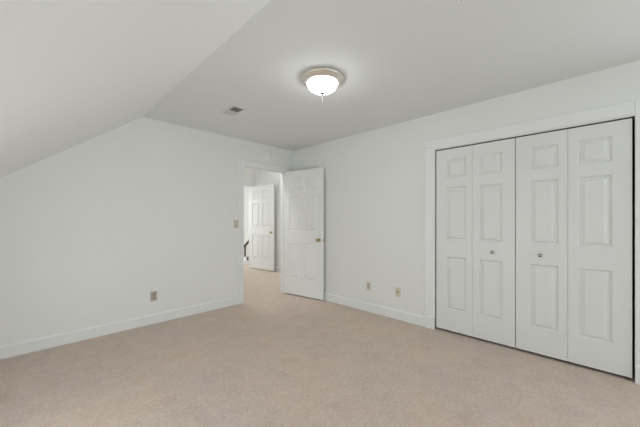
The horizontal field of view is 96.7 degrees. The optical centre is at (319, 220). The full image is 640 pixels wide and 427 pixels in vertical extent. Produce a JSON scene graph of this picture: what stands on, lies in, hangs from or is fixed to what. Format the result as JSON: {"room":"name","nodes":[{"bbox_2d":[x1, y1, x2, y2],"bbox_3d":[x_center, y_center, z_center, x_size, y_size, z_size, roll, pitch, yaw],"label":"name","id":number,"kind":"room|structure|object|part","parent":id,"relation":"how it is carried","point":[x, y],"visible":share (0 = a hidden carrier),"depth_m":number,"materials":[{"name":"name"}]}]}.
{"room":"empty bedroom","nodes":[
{"label":"empty bedroom","id":0,"kind":"room"},
{"bbox_2d":[0,0,270,177],"bbox_3d":[-0.393,-0.555,0.385,6.500,1.509,1.861,0,0,44],"label":"ceiling","id":1,"kind":"structure","parent":0,"point":[73,72],"depth_m":1.27,"materials":[{"name":"paint"}]},
{"bbox_2d":[0,117,292,345],"bbox_3d":[-1.582,-0.195,3.906,0.115,2.850,5.250,0,0,44],"label":"wall","id":2,"kind":"structure","parent":0,"point":[132,210],"depth_m":3.17,"materials":[{"name":"paint"}]},
{"bbox_2d":[0,296,238,358],"bbox_3d":[-2.246,1.171,3.129,0.016,0.118,3.009,0,0,44],"label":"baseboard","id":3,"kind":"structure","parent":2,"relation":"attached to","point":[32,345],"depth_m":3.06,"materials":[{"name":"paint"}]},
{"bbox_2d":[150,291,156,300],"bbox_3d":[-1.986,0.902,3.403,0.007,0.114,0.070,0,0,44],"label":"outlet","id":4,"kind":"object","parent":2,"relation":"attached to","point":[153,295],"visible":1,"depth_m":3.40,"materials":[{"name":"grey plastic"}]},
{"bbox_2d":[234,220,237,227],"bbox_3d":[-1.226,0.051,4.178,0.016,0.117,0.072,0,0,44],"label":"light switch","id":5,"kind":"object","parent":2,"relation":"attached to","point":[235,221],"visible":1,"depth_m":4.17,"materials":[{"name":"beige plastic"}]},
{"bbox_2d":[239,160,288,303],"bbox_3d":[-0.907,0.167,4.585,0.134,2.128,0.946,0,0,44],"label":"door frame","id":6,"kind":"structure","parent":2,"relation":"attached to","point":[243,164],"depth_m":4.25,"materials":[{"name":"paint"}]},
{"bbox_3d":[-1.169,0.167,4.234,0.019,2.128,0.078,0,0,44],"label":"casing","id":7,"kind":"part","parent":6,"relation":"part of","materials":[{"name":"paint"}]},
{"bbox_3d":[-0.866,-0.859,4.545,0.019,0.078,0.790,0,0,44],"label":"head casing","id":8,"kind":"part","parent":6,"relation":"part of","materials":[{"name":"paint"}]},
{"bbox_2d":[263,151,271,159],"bbox_3d":[-0.832,-1.042,4.565,0.040,0.152,0.152,0,0,44],"label":"smoke detector","id":9,"kind":"object","parent":2,"relation":"attached to","point":[267,155],"visible":1,"depth_m":4.54,"materials":[{"name":"white plastic"}]},
{"bbox_2d":[284,167,323,299],"bbox_3d":[-0.277,0.199,4.587,0.802,2.030,0.139,0,0,35],"label":"door","id":10,"kind":"structure","parent":2,"relation":"in","point":[303,189],"depth_m":4.55,"materials":[{"name":"paint"}]},
{"bbox_2d":[244,186,248,257],"bbox_3d":[-1.871,-0.195,9.036,2.015,2.850,0.100,0,0,44],"label":"wall","id":11,"kind":"structure","parent":0,"point":[246,189],"depth_m":9.54,"materials":[{"name":"paint"}]},
{"bbox_2d":[244,168,254,186],"bbox_3d":[-2.800,-0.195,6.522,0.070,2.850,3.200,0,0,44],"label":"wall","id":12,"kind":"structure","parent":0,"point":[249,174],"depth_m":7.45,"materials":[{"name":"paint"}]},
{"bbox_2d":[255,169,280,266],"bbox_3d":[-0.760,-0.195,6.700,2.605,2.850,0.100,0,0,44],"label":"wall","id":13,"kind":"structure","parent":0,"point":[262,177],"depth_m":6.92,"materials":[{"name":"paint"}]},
{"bbox_2d":[249,184,274,270],"bbox_3d":[-1.466,0.171,7.096,0.931,2.075,0.141,0,0,38],"label":"door","id":14,"kind":"structure","parent":13,"relation":"in","point":[261,198],"depth_m":7.04,"materials":[{"name":"paint"}]},
{"bbox_2d":[275,266,280,271],"bbox_3d":[-0.801,1.171,6.658,2.605,0.118,0.016,0,0,44],"label":"baseboard","id":15,"kind":"structure","parent":13,"relation":"attached to","point":[278,269],"depth_m":6.85,"materials":[{"name":"paint"}]},
{"bbox_2d":[0,257,639,426],"bbox_3d":[-0.340,1.290,3.988,11.750,0.120,7.200,0,0,44],"label":"floor","id":16,"kind":"structure","parent":0,"point":[273,358],"depth_m":2.23,"materials":[{"name":"carpet"}]},
{"bbox_2d":[244,240,248,264],"bbox_3d":[-1.956,0.642,8.171,0.120,1.176,1.240,0,0,44],"label":"stair railing","id":17,"kind":"object","parent":16,"relation":"on","point":[247,242],"visible":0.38,"depth_m":8.00,"materials":[{"name":"paint"}]},
{"bbox_2d":[142,0,639,150],"bbox_3d":[1.054,-1.260,1.872,6.500,0.100,2.289,0,0,44],"label":"ceiling","id":18,"kind":"structure","parent":0,"point":[399,61],"depth_m":2.15,"materials":[{"name":"paint"}]},
{"bbox_2d":[220,105,246,115],"bbox_3d":[-0.958,-1.205,3.138,0.305,0.008,0.165,0,0,44],"label":"ceiling vent","id":19,"kind":"object","parent":18,"relation":"in","point":[233,110],"visible":1,"depth_m":3.12,"materials":[{"name":"white metal"}]},
{"bbox_2d":[301,67,343,101],"bbox_3d":[0.020,-1.106,2.414,0.363,0.207,0.363,0,0,44],"label":"ceiling light","id":20,"kind":"object","parent":18,"relation":"attached to","point":[321,81],"visible":1,"depth_m":2.32,"materials":[{"name":"brushed nickel"},{"name":"frosted glass"}]},
{"bbox_3d":[0.020,-1.123,2.414,0.254,0.080,0.254,0,0,44],"label":"lamp shade","id":21,"kind":"part","parent":20,"relation":"part of","materials":[{"name":"white glass"}]},
{"bbox_2d":[293,60,639,315],"bbox_3d":[1.928,0.011,2.699,6.600,2.440,0.115,0,0,44],"label":"wall","id":22,"kind":"structure","parent":0,"point":[374,180],"depth_m":3.57,"materials":[{"name":"paint"}]},
{"bbox_2d":[366,281,370,290],"bbox_3d":[0.656,0.885,3.851,0.070,0.114,0.007,0,0,44],"label":"outlet","id":23,"kind":"object","parent":22,"relation":"attached to","point":[368,284],"visible":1,"depth_m":3.85,"materials":[{"name":"grey plastic"}]},
{"bbox_2d":[324,292,423,325],"bbox_3d":[0.364,1.171,4.129,2.364,0.118,0.016,0,0,44],"label":"baseboard","id":24,"kind":"structure","parent":22,"relation":"attached to","point":[412,318],"depth_m":3.74,"materials":[{"name":"paint"}]},
{"bbox_2d":[395,287,400,296],"bbox_3d":[0.966,0.890,3.544,0.070,0.114,0.016,0,0,44],"label":"jack","id":25,"kind":"object","parent":22,"relation":"attached to","point":[397,290],"visible":1,"depth_m":3.54,"materials":[{"name":"beige plastic"}]},
{"bbox_2d":[436,138,515,346],"bbox_3d":[1.583,0.211,2.962,0.745,1.989,0.064,0,0,44],"label":"door","id":26,"kind":"structure","parent":22,"relation":"in","point":[476,184],"depth_m":2.93,"materials":[{"name":"paint"}]},
{"bbox_2d":[424,99,639,384],"bbox_3d":[1.881,0.158,2.728,1.752,2.146,0.139,0,0,44],"label":"door frame","id":27,"kind":"structure","parent":22,"relation":"attached to","point":[632,107],"depth_m":2.57,"materials":[{"name":"paint"}]},
{"bbox_3d":[1.257,0.201,3.259,0.116,2.060,0.019,0,0,44],"label":"casing","id":28,"kind":"part","parent":27,"relation":"part of","materials":[{"name":"paint"}]},
{"bbox_3d":[1.843,-0.858,2.689,1.519,0.116,0.018,0,0,44],"label":"head casing","id":29,"kind":"part","parent":27,"relation":"part of","materials":[{"name":"paint"}]},
{"bbox_3d":[2.429,0.158,2.118,0.116,2.146,0.019,0,0,44],"label":"casing","id":30,"kind":"part","parent":27,"relation":"part of","materials":[{"name":"paint"}]},
{"bbox_2d":[516,118,631,377],"bbox_3d":[2.122,0.211,2.438,0.745,1.989,0.064,0,0,44],"label":"door","id":31,"kind":"structure","parent":22,"relation":"in","point":[574,185],"depth_m":2.40,"materials":[{"name":"paint"}]},
{"bbox_2d":[632,120,633,352],"bbox_3d":[2.168,0.011,3.023,2.024,2.440,0.685,0,0,44],"label":"wall","id":32,"kind":"structure","parent":0,"point":[632,120],"depth_m":2.64,"materials":[{"name":"grey paint"}]}
]}

